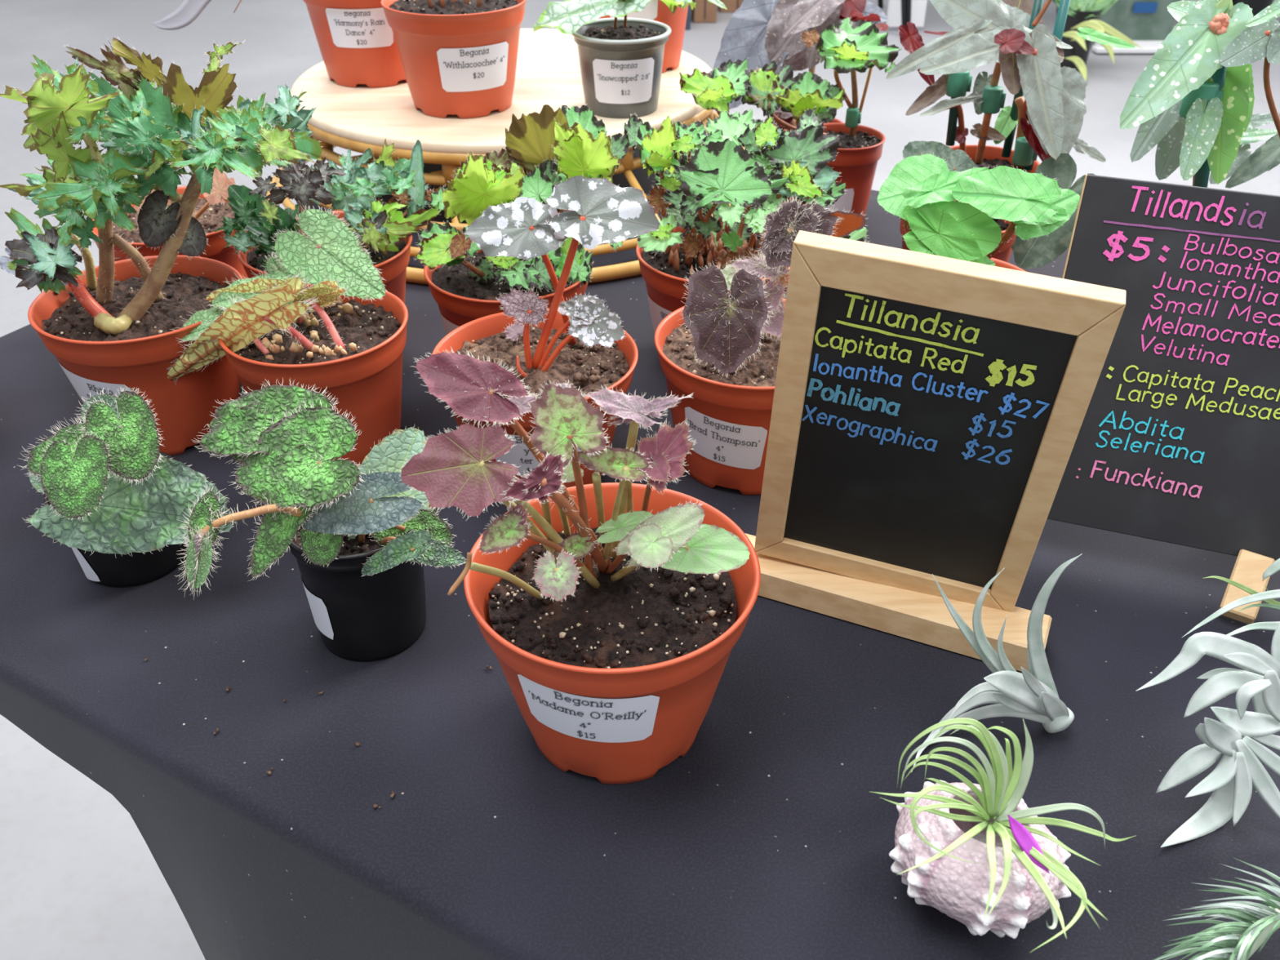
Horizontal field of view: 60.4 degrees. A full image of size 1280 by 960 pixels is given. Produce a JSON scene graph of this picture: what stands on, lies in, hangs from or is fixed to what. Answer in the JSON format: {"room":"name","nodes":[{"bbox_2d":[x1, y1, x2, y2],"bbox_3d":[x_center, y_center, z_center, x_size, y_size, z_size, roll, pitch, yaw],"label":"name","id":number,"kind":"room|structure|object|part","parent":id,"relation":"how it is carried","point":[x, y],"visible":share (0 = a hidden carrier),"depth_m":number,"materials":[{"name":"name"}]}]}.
{"room":"plant market stall","nodes":[
{"label":"plant market stall","id":0,"kind":"room"},
{"bbox_2d":[0,0,1279,959],"bbox_3d":[0.500,-1.660,4.326,17.000,0.001,15.000,0,35,0],"label":"floor","id":1,"kind":"structure","parent":0,"point":[80,880],"depth_m":3.39,"materials":[{"name":"concrete"}]},
{"bbox_2d":[684,4,690,30],"bbox_3d":[0.163,-2.137,4.750,0.123,0.300,0.316,0,35,0],"label":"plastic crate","id":2,"kind":"object","parent":1,"relation":"on","point":[688,16],"visible":0.24,"depth_m":4.69,"materials":[{"name":"grey plastic"}]},
{"bbox_2d":[690,0,716,22],"bbox_3d":[0.284,-2.227,4.843,0.102,0.341,0.304,0,35,0],"label":"cardboard box","id":3,"kind":"object","parent":1,"relation":"on","point":[704,11],"visible":0.85,"depth_m":4.79,"materials":[{"name":"brown cardboard"}]},
{"bbox_2d":[718,0,743,12],"bbox_3d":[0.441,-2.364,5.023,0.158,0.361,0.344,0,35,0],"label":"cardboard box","id":4,"kind":"object","parent":1,"relation":"on","point":[731,6],"visible":0.53,"depth_m":4.97,"materials":[{"name":"brown cardboard"}]},
{"bbox_2d":[877,0,927,27],"bbox_3d":[1.496,-2.311,4.636,1.500,0.719,0.600,0,35,0],"label":"folding table","id":5,"kind":"object","parent":1,"relation":"on","point":[900,12],"visible":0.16,"depth_m":4.64,"materials":[{"name":"white plastic"}]},
{"bbox_3d":[1.053,-2.465,4.871,0.138,0.704,0.024,0,35,0],"label":"leg","id":6,"kind":"part","parent":5,"relation":"part of","materials":[{"name":"black metal"}]},
{"bbox_3d":[1.053,-2.145,4.411,0.138,0.704,0.024,0,35,0],"label":"leg","id":7,"kind":"part","parent":5,"relation":"part of","materials":[{"name":"black metal"}]},
{"bbox_3d":[1.084,-2.145,4.411,0.100,0.703,0.024,0,35,0],"label":"leg","id":8,"kind":"part","parent":5,"relation":"part of","materials":[{"name":"black metal"}]},
{"bbox_2d":[1052,0,1142,80],"bbox_3d":[1.677,-1.681,4.056,0.347,0.343,0.428,0,35,0],"label":"potted plant","id":9,"kind":"object","parent":1,"relation":"on","point":[1081,13],"visible":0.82,"depth_m":4.04,"materials":[{"name":"green plant"}]},
{"bbox_3d":[1.634,-1.669,4.146,0.166,0.220,0.166,0,35,0],"label":"pot","id":10,"kind":"part","parent":9,"relation":"part of","materials":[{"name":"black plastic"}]},
{"bbox_2d":[1090,0,1181,53],"bbox_3d":[1.961,-1.941,4.450,0.300,0.320,0.430,0,35,0],"label":"tub","id":11,"kind":"object","parent":1,"relation":"on","point":[1146,23],"visible":0.61,"depth_m":4.33,"materials":[{"name":"grey plastic"}]},
{"bbox_3d":[1.961,-1.726,4.374,0.300,0.037,0.060,0,35,0],"label":"rail","id":12,"kind":"part","parent":11,"relation":"part of","materials":[{"name":"white plastic"}]},
{"bbox_2d":[1231,0,1273,17],"bbox_3d":[2.625,-2.110,4.665,0.646,0.352,0.361,-25,42,-31],"label":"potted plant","id":13,"kind":"object","parent":1,"relation":"on","point":[1257,6],"visible":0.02,"depth_m":4.56,"materials":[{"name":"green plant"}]},
{"bbox_3d":[0.396,0.352,0.786,1.881,0.737,1.526,0,35,0],"label":"folding table","id":14,"kind":"object","parent":1,"relation":"on","visible":0},
{"bbox_2d":[0,147,1279,959],"bbox_3d":[0.386,0.318,0.744,1.751,0.640,0.844,18,39,24],"label":"tablecloth","id":15,"kind":"object","parent":14,"relation":"on","point":[771,837],"visible":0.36,"depth_m":0.48,"materials":[{"name":"black fabric"}]},
{"bbox_2d":[17,384,235,587],"bbox_3d":[-0.258,0.004,0.536,0.079,0.116,0.102,-27,43,-34],"label":"begonias","id":16,"kind":"object","parent":15,"relation":"on","point":[111,496],"visible":1,"depth_m":0.52,"materials":[{"name":"green plant"}]},
{"bbox_2d":[43,451,189,587],"bbox_3d":[-0.266,0.021,0.569,0.066,0.047,0.066,0,35,0],"label":"pot","id":17,"kind":"object","parent":16,"relation":"on","point":[146,522],"depth_m":0.53,"materials":[{"name":"black plastic"}]},
{"bbox_2d":[0,36,323,455],"bbox_3d":[-0.277,-0.134,0.637,0.220,0.226,0.139,0,35,0],"label":"begonias","id":18,"kind":"object","parent":15,"relation":"on","point":[107,325],"visible":0.99,"depth_m":0.60,"materials":[{"name":"plant"}]},
{"bbox_2d":[27,255,242,455],"bbox_3d":[-0.293,-0.072,0.667,0.118,0.088,0.118,0,35,0],"label":"pot","id":19,"kind":"object","parent":18,"relation":"on","point":[111,332],"depth_m":0.64,"materials":[{"name":"plastic"}]},
{"bbox_2d":[92,167,248,278],"bbox_3d":[-0.322,-0.165,0.770,0.110,0.123,0.108,0,35,0],"label":"begonias","id":20,"kind":"object","parent":15,"relation":"on","point":[211,211],"visible":0.31,"depth_m":0.74,"materials":[{"name":"plant"}]},
{"bbox_2d":[266,767,273,775],"bbox_3d":[-0.155,0.123,0.463,0.002,0.002,0.003,22,40,28],"label":"crumb","id":21,"kind":"object","parent":15,"relation":"on","point":[268,772],"visible":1,"depth_m":0.46,"materials":[{"name":"soil"}]},
{"bbox_2d":[166,205,408,466],"bbox_3d":[-0.195,-0.081,0.630,0.130,0.146,0.104,15,38,20],"label":"begonias","id":22,"kind":"object","parent":15,"relation":"on","point":[322,315],"visible":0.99,"depth_m":0.60,"materials":[{"name":"plant"}]},
{"bbox_2d":[217,284,408,466],"bbox_3d":[-0.183,-0.054,0.642,0.104,0.087,0.104,0,35,0],"label":"pot","id":23,"kind":"object","parent":22,"relation":"on","point":[350,348],"depth_m":0.61,"materials":[{"name":"plastic"}]},
{"bbox_2d":[175,377,466,661],"bbox_3d":[-0.140,0.022,0.493,0.121,0.133,0.077,-7,35,-10],"label":"begonias","id":24,"kind":"object","parent":15,"relation":"on","point":[361,540],"visible":0.99,"depth_m":0.47,"materials":[{"name":"green plant"}]},
{"bbox_3d":[-0.160,0.025,0.468,0.066,0.035,0.010,-22,40,-28],"label":"runner stem","id":25,"kind":"part","parent":24,"relation":"part of","materials":[{"name":"orange plant"}]},
{"bbox_2d":[288,528,426,661],"bbox_3d":[-0.130,0.043,0.518,0.064,0.069,0.064,0,35,0],"label":"pot","id":26,"kind":"object","parent":24,"relation":"on","point":[366,594],"depth_m":0.49,"materials":[{"name":"black plastic"}]},
{"bbox_2d":[213,137,444,303],"bbox_3d":[-0.204,-0.148,0.733,0.156,0.139,0.119,0,35,0],"label":"begonias","id":27,"kind":"object","parent":15,"relation":"on","point":[353,189],"visible":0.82,"depth_m":0.71,"materials":[{"name":"plant"}]},
{"bbox_2d":[237,210,412,303],"bbox_3d":[-0.207,-0.123,0.746,0.112,0.082,0.112,0,35,0],"label":"pot","id":28,"kind":"object","parent":27,"relation":"on","point":[391,255],"depth_m":0.71,"materials":[{"name":"plastic"}]},
{"bbox_2d":[372,804,380,808],"bbox_3d":[-0.107,0.133,0.448,0.003,0.002,0.002,0,35,0],"label":"crumb","id":29,"kind":"object","parent":15,"relation":"on","point":[375,806],"visible":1,"depth_m":0.45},
{"bbox_2d":[390,791,395,798],"bbox_3d":[-0.102,0.130,0.453,0.002,0.002,0.003,0,35,0],"label":"crumb","id":30,"kind":"object","parent":15,"relation":"on","point":[393,793],"visible":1,"depth_m":0.45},
{"bbox_2d":[266,28,745,284],"bbox_3d":[-0.107,-0.321,1.029,0.480,0.085,0.492,0,35,0],"label":"plant stand","id":31,"kind":"object","parent":15,"relation":"on","point":[359,118],"visible":0.3,"depth_m":0.95,"materials":[{"name":"brown wood"}]},
{"bbox_2d":[151,0,407,88],"bbox_3d":[-0.312,-0.429,1.014,0.240,0.110,0.118,0,35,0],"label":"begonias","id":32,"kind":"object","parent":31,"relation":"on","point":[356,41],"visible":0.88,"depth_m":0.98,"materials":[{"name":"plastic"}]},
{"bbox_2d":[302,0,407,88],"bbox_3d":[-0.251,-0.420,1.020,0.118,0.088,0.118,0,35,0],"label":"pot","id":33,"kind":"object","parent":32,"relation":"on","point":[355,38],"depth_m":0.99,"materials":[{"name":"plastic"}]},
{"bbox_3d":[-0.280,-0.263,0.948,0.019,0.069,0.086,2,35,3],"label":"post","id":34,"kind":"part","parent":31,"relation":"part of","materials":[{"name":"wood"}]},
{"bbox_3d":[-0.150,-0.216,0.881,0.018,0.069,0.101,-3,35,-4],"label":"post","id":35,"kind":"part","parent":31,"relation":"part of","materials":[{"name":"wood"}]},
{"bbox_2d":[380,0,526,118],"bbox_3d":[-0.155,-0.404,0.916,0.121,0.181,0.121,0,35,0],"label":"begonias","id":36,"kind":"object","parent":31,"relation":"on","point":[459,57],"visible":1,"depth_m":0.91,"materials":[{"name":"plastic"}]},
{"bbox_2d":[533,0,684,118],"bbox_3d":[-0.024,-0.365,0.921,0.108,0.110,0.085,-29,44,-34],"label":"begonias","id":37,"kind":"object","parent":31,"relation":"on","point":[620,60],"visible":0.99,"depth_m":0.91,"materials":[{"name":"plastic"}]},
{"bbox_2d":[571,17,671,118],"bbox_3d":[-0.016,-0.352,0.941,0.085,0.066,0.085,0,35,0],"label":"pot","id":38,"kind":"object","parent":37,"relation":"on","point":[620,60],"depth_m":0.92,"materials":[{"name":"plastic"}]},
{"bbox_3d":[0.006,-0.239,0.913,0.017,0.069,0.103,-18,39,-24],"label":"post","id":39,"kind":"part","parent":31,"relation":"part of","materials":[{"name":"wicker"}]},
{"bbox_2d":[599,0,726,72],"bbox_3d":[0.012,-0.439,1.041,0.104,0.095,0.136,-28,44,-34],"label":"begonias","id":40,"kind":"object","parent":31,"relation":"on","point":[658,11],"visible":0.42,"depth_m":1.03,"materials":[{"name":"ceramic"}]},
{"bbox_2d":[599,0,688,72],"bbox_3d":[0.001,-0.444,1.052,0.104,0.090,0.104,0,35,0],"label":"pot","id":41,"kind":"object","parent":40,"relation":"on","point":[656,10],"depth_m":1.03,"materials":[{"name":"plastic"}]},
{"bbox_3d":[0.087,-0.316,1.024,0.091,0.069,0.019,26,43,32],"label":"post","id":42,"kind":"part","parent":31,"relation":"part of","materials":[{"name":"wood"}]},
{"bbox_2d":[414,102,630,334],"bbox_3d":[-0.073,-0.149,0.701,0.131,0.176,0.108,3,35,5],"label":"begonias","id":43,"kind":"object","parent":15,"relation":"on","point":[545,148],"visible":0.7,"depth_m":0.67,"materials":[{"name":"plant"}]},
{"bbox_2d":[423,248,587,326],"bbox_3d":[-0.085,-0.108,0.731,0.108,0.075,0.108,0,35,0],"label":"pot","id":44,"kind":"object","parent":43,"relation":"on","point":[468,291],"depth_m":0.69,"materials":[{"name":"plastic"}]},
{"bbox_2d":[431,175,660,488],"bbox_3d":[-0.058,-0.078,0.601,0.114,0.175,0.114,30,45,35],"label":"begonias","id":45,"kind":"object","parent":15,"relation":"on","point":[577,340],"visible":0.77,"depth_m":0.59,"materials":[{"name":"plant"}]},
{"bbox_2d":[431,308,638,488],"bbox_3d":[-0.058,-0.038,0.629,0.114,0.077,0.114,0,35,0],"label":"pot","id":46,"kind":"object","parent":45,"relation":"on","point":[540,359],"depth_m":0.61,"materials":[{"name":"plastic"}]},
{"bbox_2d":[400,346,760,783],"bbox_3d":[-0.018,0.032,0.438,0.132,0.180,0.118,0,35,0],"label":"begonias","id":47,"kind":"object","parent":15,"relation":"on","point":[612,615],"visible":1,"depth_m":0.42,"materials":[{"name":"plastic"}]},
{"bbox_2d":[463,482,760,783],"bbox_3d":[-0.011,0.070,0.464,0.118,0.087,0.118,0,35,0],"label":"pot","id":48,"kind":"object","parent":47,"relation":"on","point":[615,681],"depth_m":0.44,"materials":[{"name":"plastic"}]},
{"bbox_2d":[608,106,868,332],"bbox_3d":[0.065,-0.154,0.716,0.172,0.168,0.106,0,35,0],"label":"begonias","id":49,"kind":"object","parent":15,"relation":"on","point":[717,171],"visible":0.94,"depth_m":0.68,"materials":[{"name":"plant"}]},
{"bbox_2d":[635,226,790,311],"bbox_3d":[0.051,-0.118,0.741,0.107,0.080,0.107,0,35,0],"label":"pot","id":50,"kind":"object","parent":49,"relation":"on","point":[663,273],"depth_m":0.70,"materials":[{"name":"plastic"}]},
{"bbox_2d":[653,194,867,494],"bbox_3d":[0.064,-0.080,0.616,0.112,0.160,0.112,-12,37,-17],"label":"begonias","id":51,"kind":"object","parent":15,"relation":"on","point":[722,348],"visible":0.81,"depth_m":0.59,"materials":[{"name":"plastic"}]},
{"bbox_2d":[653,297,786,494],"bbox_3d":[0.064,-0.047,0.638,0.112,0.080,0.112,0,35,0],"label":"pot","id":52,"kind":"object","parent":51,"relation":"on","point":[728,412],"depth_m":0.60,"materials":[{"name":"plastic"}]},
{"bbox_2d":[678,17,902,216],"bbox_3d":[0.121,-0.278,0.892,0.184,0.171,0.074,-17,38,-23],"label":"begonias","id":53,"kind":"object","parent":15,"relation":"on","point":[845,46],"visible":0.87,"depth_m":0.87,"materials":[{"name":"green plant"}]},
{"bbox_2d":[803,122,885,216],"bbox_3d":[0.169,-0.256,0.941,0.071,0.078,0.071,0,35,0],"label":"pot","id":54,"kind":"object","parent":53,"relation":"on","point":[860,150],"depth_m":0.91,"materials":[{"name":"orange plastic"}]},
{"bbox_2d":[713,0,888,204],"bbox_3d":[0.149,-0.345,0.968,0.171,0.193,0.090,-6,35,-9],"label":"begonias","id":55,"kind":"object","parent":15,"relation":"on","point":[764,32],"visible":0.34,"depth_m":0.95,"materials":[{"name":"grey plant"}]},
{"bbox_2d":[779,118,843,204],"bbox_3d":[0.151,-0.286,0.991,0.060,0.070,0.060,0,35,0],"label":"pot","id":56,"kind":"object","parent":55,"relation":"on","point":[793,122],"depth_m":0.98,"materials":[{"name":"orange plastic"}]},
{"bbox_2d":[745,230,1125,671],"bbox_3d":[0.117,-0.013,0.489,0.158,0.195,0.041,15,37,20],"label":"chalkboard","id":57,"kind":"object","parent":15,"relation":"on","point":[928,412],"visible":0.98,"depth_m":0.48,"materials":[{"name":"brown wood"}]},
{"bbox_3d":[0.118,0.044,0.539,0.126,0.020,0.012,11,36,15],"label":"frame rail","id":58,"kind":"part","parent":57,"relation":"part of","materials":[{"name":"brown wood"}]},
{"bbox_3d":[0.121,-0.015,0.486,0.115,0.157,0.019,11,36,15],"label":"board panel","id":59,"kind":"part","parent":57,"relation":"part of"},
{"bbox_3d":[0.123,-0.077,0.431,0.126,0.025,0.013,11,36,15],"label":"frame rail","id":60,"kind":"part","parent":57,"relation":"part of","materials":[{"name":"brown wood"}]},
{"bbox_2d":[899,140,1016,261],"bbox_3d":[0.221,-0.169,0.771,0.082,0.129,0.085,-18,39,-24],"label":"begonias","id":61,"kind":"object","parent":15,"relation":"on","point":[957,160],"visible":0.07,"depth_m":0.75,"materials":[{"name":"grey plant"}]},
{"bbox_2d":[899,199,1016,261],"bbox_3d":[0.221,-0.150,0.783,0.082,0.085,0.082,0,35,0],"label":"pot","id":62,"kind":"object","parent":61,"relation":"on","point":[1002,255],"depth_m":0.76,"materials":[{"name":"orange plastic"}]},
{"bbox_2d":[877,152,1079,271],"bbox_3d":[0.193,-0.115,0.665,0.096,0.160,0.098,28,44,34],"label":"begonias","id":63,"kind":"object","parent":15,"relation":"on","point":[922,190],"visible":0.42,"depth_m":0.62,"materials":[{"name":"plant"}]},
{"bbox_2d":[990,257,1026,271],"bbox_3d":[0.193,-0.084,0.688,0.096,0.085,0.096,0,35,0],"label":"pot","id":64,"kind":"object","parent":63,"relation":"on","point":[998,263],"depth_m":0.69,"materials":[{"name":"plastic"}]},
{"bbox_2d":[888,779,1071,938],"bbox_3d":[0.123,0.138,0.406,0.066,0.042,0.065,-22,40,-28],"label":"shell","id":65,"kind":"object","parent":15,"relation":"on","point":[959,889],"visible":0.68,"depth_m":0.38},
{"bbox_2d":[872,718,1134,952],"bbox_3d":[0.117,0.115,0.362,0.079,0.054,0.077,21,40,27],"label":"air plant","id":66,"kind":"object","parent":65,"relation":"on","point":[1002,788],"visible":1,"depth_m":0.37,"materials":[{"name":"green plant"}]},
{"bbox_2d":[911,553,1082,772],"bbox_3d":[0.151,0.072,0.445,0.075,0.103,0.032,0,35,0],"label":"air plant","id":67,"kind":"object","parent":15,"relation":"on","point":[1033,695],"visible":0.94,"depth_m":0.46,"materials":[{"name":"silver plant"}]},
{"bbox_2d":[885,0,1135,269],"bbox_3d":[0.319,-0.326,0.925,0.168,0.211,0.451,14,37,19],"label":"begonias","id":68,"kind":"object","parent":15,"relation":"on","point":[1012,35],"visible":0.65,"depth_m":0.79,"materials":[{"name":"plant"}]},
{"bbox_2d":[949,144,1039,262],"bbox_3d":[0.265,-0.209,0.868,0.084,0.085,0.084,0,35,0],"label":"pot","id":69,"kind":"object","parent":68,"relation":"on","point":[984,156],"depth_m":0.86,"materials":[{"name":"plastic"}]},
{"bbox_2d":[1047,173,1279,624],"bbox_3d":[0.282,-0.046,0.541,0.161,0.185,0.131,12,36,16],"label":"chalkboard sign","id":70,"kind":"object","parent":15,"relation":"on","point":[1177,442],"visible":0.96,"depth_m":0.53,"materials":[{"name":"brown wood"}]},
{"bbox_3d":[0.299,0.052,0.541,0.016,0.022,0.035,20,40,27],"label":"easel leg","id":71,"kind":"part","parent":70,"relation":"part of","materials":[{"name":"brown wood"}]},
{"bbox_2d":[1120,0,1279,188],"bbox_3d":[0.346,-0.180,0.689,0.144,0.242,0.100,0,35,0],"label":"begonias","id":72,"kind":"object","parent":15,"relation":"on","point":[1193,99],"visible":0.56,"depth_m":0.64,"materials":[{"name":"plant"}]},
{"bbox_2d":[1136,622,1279,847],"bbox_3d":[0.234,0.102,0.429,0.072,0.076,0.052,-9,36,-13],"label":"air plant","id":73,"kind":"object","parent":15,"relation":"on","point":[1231,782],"visible":1,"depth_m":0.43,"materials":[{"name":"grey plant"}]},
{"bbox_2d":[1153,858,1279,959],"bbox_3d":[0.198,0.154,0.374,0.087,0.032,0.035,-28,43,-34],"label":"air plant","id":74,"kind":"object","parent":15,"relation":"on","point":[1255,926],"visible":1,"depth_m":0.37,"materials":[{"name":"green plant"}]},
{"bbox_3d":[0.218,0.159,0.387,0.049,0.010,0.011,-20,39,-26],"label":"stem","id":75,"kind":"part","parent":74,"relation":"part of","materials":[{"name":"green plant"}]},
{"bbox_2d":[1182,558,1279,637],"bbox_3d":[0.283,0.064,0.500,0.076,0.051,0.032,0,35,0],"label":"air plant","id":76,"kind":"object","parent":15,"relation":"on","point":[1268,597],"visible":0.98,"depth_m":0.50,"materials":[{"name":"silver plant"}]}
]}

